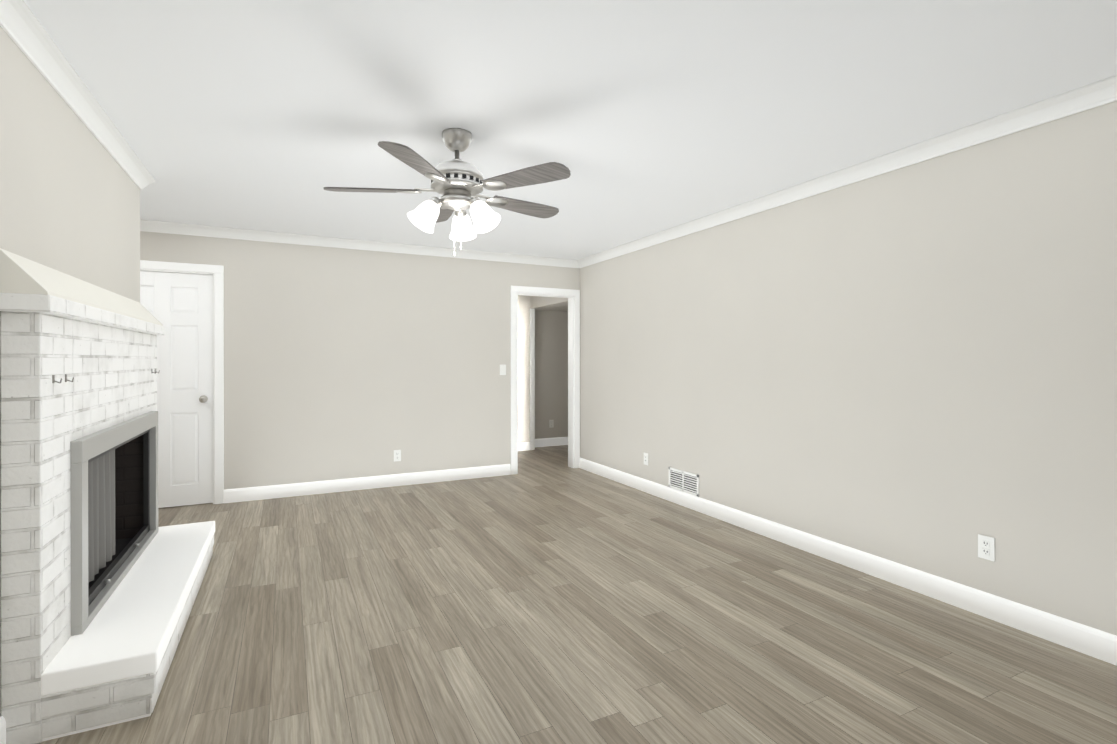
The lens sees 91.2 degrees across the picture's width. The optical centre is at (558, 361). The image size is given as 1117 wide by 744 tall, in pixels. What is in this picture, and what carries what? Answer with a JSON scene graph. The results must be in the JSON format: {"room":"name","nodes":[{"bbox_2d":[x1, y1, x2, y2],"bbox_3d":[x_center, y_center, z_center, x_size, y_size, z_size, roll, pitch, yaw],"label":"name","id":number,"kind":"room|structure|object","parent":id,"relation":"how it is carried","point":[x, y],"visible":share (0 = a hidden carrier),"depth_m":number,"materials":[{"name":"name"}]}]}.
{"room":"living room","nodes":[
{"label":"living room","id":0,"kind":"room"},
{"bbox_2d":[0,26,139,716],"bbox_3d":[-1.775,0.052,0.134,1.400,2.440,6.750,0,0,-26],"label":"wall","id":1,"kind":"structure","parent":0,"point":[69,196],"depth_m":2.22,"materials":[{"name":"beige paint"}]},
{"bbox_2d":[0,716,5,743],"bbox_3d":[-0.718,1.213,-0.400,0.014,0.120,4.849,0,0,-26],"label":"baseboard","id":2,"kind":"structure","parent":1,"relation":"attached to","point":[2,720],"depth_m":1.76,"materials":[{"name":"white"}]},
{"bbox_2d":[0,0,154,189],"bbox_3d":[-1.134,-1.127,0.488,0.068,0.084,6.818,0,0,-26],"label":"crown molding","id":3,"kind":"structure","parent":1,"relation":"attached to","point":[26,32],"depth_m":2.20,"materials":[{"name":"white wood"}]},
{"bbox_2d":[140,231,579,489],"bbox_3d":[-2.163,0.041,5.334,5.337,2.440,0.120,0,0,-26],"label":"wall","id":4,"kind":"structure","parent":0,"point":[341,363],"depth_m":5.36,"materials":[{"name":"beige paint"}]},
{"bbox_2d":[140,271,212,507],"bbox_3d":[-3.385,0.246,4.662,0.742,2.017,0.109,0,0,-26],"label":"door","id":5,"kind":"structure","parent":4,"relation":"in","point":[179,306],"depth_m":4.75,"materials":[{"name":"white wood"}]},
{"bbox_2d":[140,260,223,503],"bbox_3d":[-3.402,0.207,4.708,0.900,2.110,0.139,0,0,-26],"label":"door frame","id":6,"kind":"structure","parent":4,"relation":"attached to","point":[217,271],"depth_m":4.83,"materials":[{"name":"white wood"}]},
{"bbox_2d":[140,219,575,267],"bbox_3d":[-2.160,-1.137,5.228,5.250,0.084,0.068,0,0,-26],"label":"crown molding","id":7,"kind":"structure","parent":4,"relation":"attached to","point":[145,225],"depth_m":5.25,"materials":[{"name":"white wood"}]},
{"bbox_2d":[224,464,509,502],"bbox_3d":[-1.755,1.201,5.465,2.723,0.120,0.014,0,0,-26],"label":"baseboard","id":8,"kind":"structure","parent":4,"relation":"attached to","point":[360,483],"depth_m":5.36,"materials":[{"name":"white wood"}]},
{"bbox_2d":[394,450,400,461],"bbox_3d":[-1.629,0.953,5.529,0.072,0.116,0.008,0,0,-26],"label":"electrical outlet","id":9,"kind":"object","parent":4,"relation":"attached to","point":[397,455],"visible":1,"depth_m":5.53,"materials":[{"name":"white plastic"}]},
{"bbox_2d":[500,365,505,374],"bbox_3d":[-0.612,0.094,6.032,0.072,0.116,0.012,0,0,-26],"label":"light switch","id":10,"kind":"object","parent":4,"relation":"attached to","point":[502,369],"visible":1,"depth_m":6.03,"materials":[{"name":"white plastic"}]},
{"bbox_2d":[510,285,579,474],"bbox_3d":[-0.171,0.209,6.325,0.870,2.100,0.156,0,0,-26],"label":"door frame","id":11,"kind":"structure","parent":4,"relation":"attached to","point":[571,295],"depth_m":6.43,"materials":[{"name":"white wood"}]},
{"bbox_2d":[518,295,567,441],"bbox_3d":[-0.796,0.036,7.707,3.300,2.440,0.320,0,0,-26],"label":"wall","id":12,"kind":"structure","parent":0,"point":[551,365],"depth_m":8.04,"materials":[{"name":"beige paint"}]},
{"bbox_2d":[518,442,529,450],"bbox_3d":[-1.303,1.197,7.271,2.002,0.120,0.014,0,0,-26],"label":"baseboard","id":13,"kind":"structure","parent":12,"relation":"attached to","point":[522,446],"depth_m":7.67,"materials":[{"name":"white wood"}]},
{"bbox_2d":[549,420,553,427],"bbox_3d":[-0.104,0.925,8.093,0.072,0.116,0.008,0,0,-26],"label":"outlet","id":14,"kind":"object","parent":12,"relation":"attached to","point":[551,423],"visible":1,"depth_m":8.09,"materials":[{"name":"white plastic"}]},
{"bbox_2d":[535,437,567,446],"bbox_3d":[0.120,1.195,8.202,1.222,0.120,0.014,0,0,-26],"label":"baseboard","id":15,"kind":"structure","parent":12,"relation":"attached to","point":[558,441],"depth_m":8.08,"materials":[{"name":"white wood"}]},
{"bbox_2d":[24,0,1116,259],"bbox_3d":[-0.323,-1.221,1.632,5.577,0.100,8.384,0,0,-26],"label":"ceiling","id":16,"kind":"structure","parent":0,"point":[640,118],"depth_m":2.39,"materials":[{"name":"white paint"}]},
{"bbox_2d":[323,128,570,256],"bbox_3d":[-0.532,-0.858,2.869,1.272,0.631,1.242,0,0,-26],"label":"ceiling fan","id":17,"kind":"object","parent":16,"relation":"hanging from","point":[457,182],"visible":1,"depth_m":2.74,"materials":[{"name":"silver metal"}]},
{"bbox_2d":[40,445,1116,743],"bbox_3d":[-0.117,1.317,2.642,6.840,0.100,10.000,0,0,-26],"label":"floor","id":18,"kind":"structure","parent":0,"point":[546,595],"depth_m":2.49,"materials":[{"name":"brown wood"}]},
{"bbox_2d":[0,248,214,743],"bbox_3d":[-2.232,0.450,2.574,0.875,1.633,1.885,0,0,-26],"label":"fireplace","id":19,"kind":"object","parent":18,"relation":"on","point":[102,574],"visible":1,"depth_m":2.01,"materials":[{"name":"white brick"}]},
{"bbox_2d":[580,101,1116,635],"bbox_3d":[2.120,0.046,2.850,0.120,2.440,8.384,0,0,-26],"label":"wall","id":20,"kind":"structure","parent":0,"point":[914,365],"depth_m":3.04,"materials":[{"name":"beige paint"}]},
{"bbox_2d":[644,452,647,464],"bbox_3d":[0.842,0.941,5.274,0.008,0.116,0.072,0,0,-26],"label":"electrical outlet","id":21,"kind":"object","parent":20,"relation":"attached to","point":[645,458],"visible":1,"depth_m":5.27,"materials":[{"name":"white plastic"}]},
{"bbox_2d":[669,467,698,496],"bbox_3d":[1.090,1.048,4.778,0.008,0.183,0.403,0,0,-26],"label":"air vent","id":22,"kind":"object","parent":20,"relation":"in","point":[682,481],"visible":1,"depth_m":4.77,"materials":[{"name":"white metal"}]},
{"bbox_2d":[576,74,1116,267],"bbox_3d":[2.035,-1.132,2.805,0.068,0.084,8.144,0,0,-26],"label":"crown molding","id":23,"kind":"structure","parent":20,"relation":"attached to","point":[1104,91],"depth_m":3.01,"materials":[{"name":"white wood"}]},
{"bbox_2d":[580,458,1116,665],"bbox_3d":[2.060,1.206,2.822,0.014,0.120,8.144,0,0,-26],"label":"baseboard","id":24,"kind":"structure","parent":20,"relation":"attached to","point":[1090,641],"depth_m":3.03,"materials":[{"name":"white wood"}]},
{"bbox_2d":[978,534,994,561],"bbox_3d":[2.118,0.923,2.709,0.008,0.116,0.072,0,0,-26],"label":"electrical outlet","id":25,"kind":"object","parent":20,"relation":"attached to","point":[986,547],"visible":1,"depth_m":2.70,"materials":[{"name":"white plastic"}]},
{"bbox_3d":[-0.507,-1.233,7.124,3.540,0.100,1.616,0,0,-26],"label":"ceiling","id":26,"kind":"structure","parent":0,"visible":0},
{"bbox_2d":[530,296,567,311],"bbox_3d":[0.422,-0.964,7.521,1.283,0.440,1.496,0,0,-26],"label":"beam","id":27,"kind":"structure","parent":26,"relation":"attached to","point":[548,303],"depth_m":7.42,"materials":[{"name":"beige paint"}]}
]}

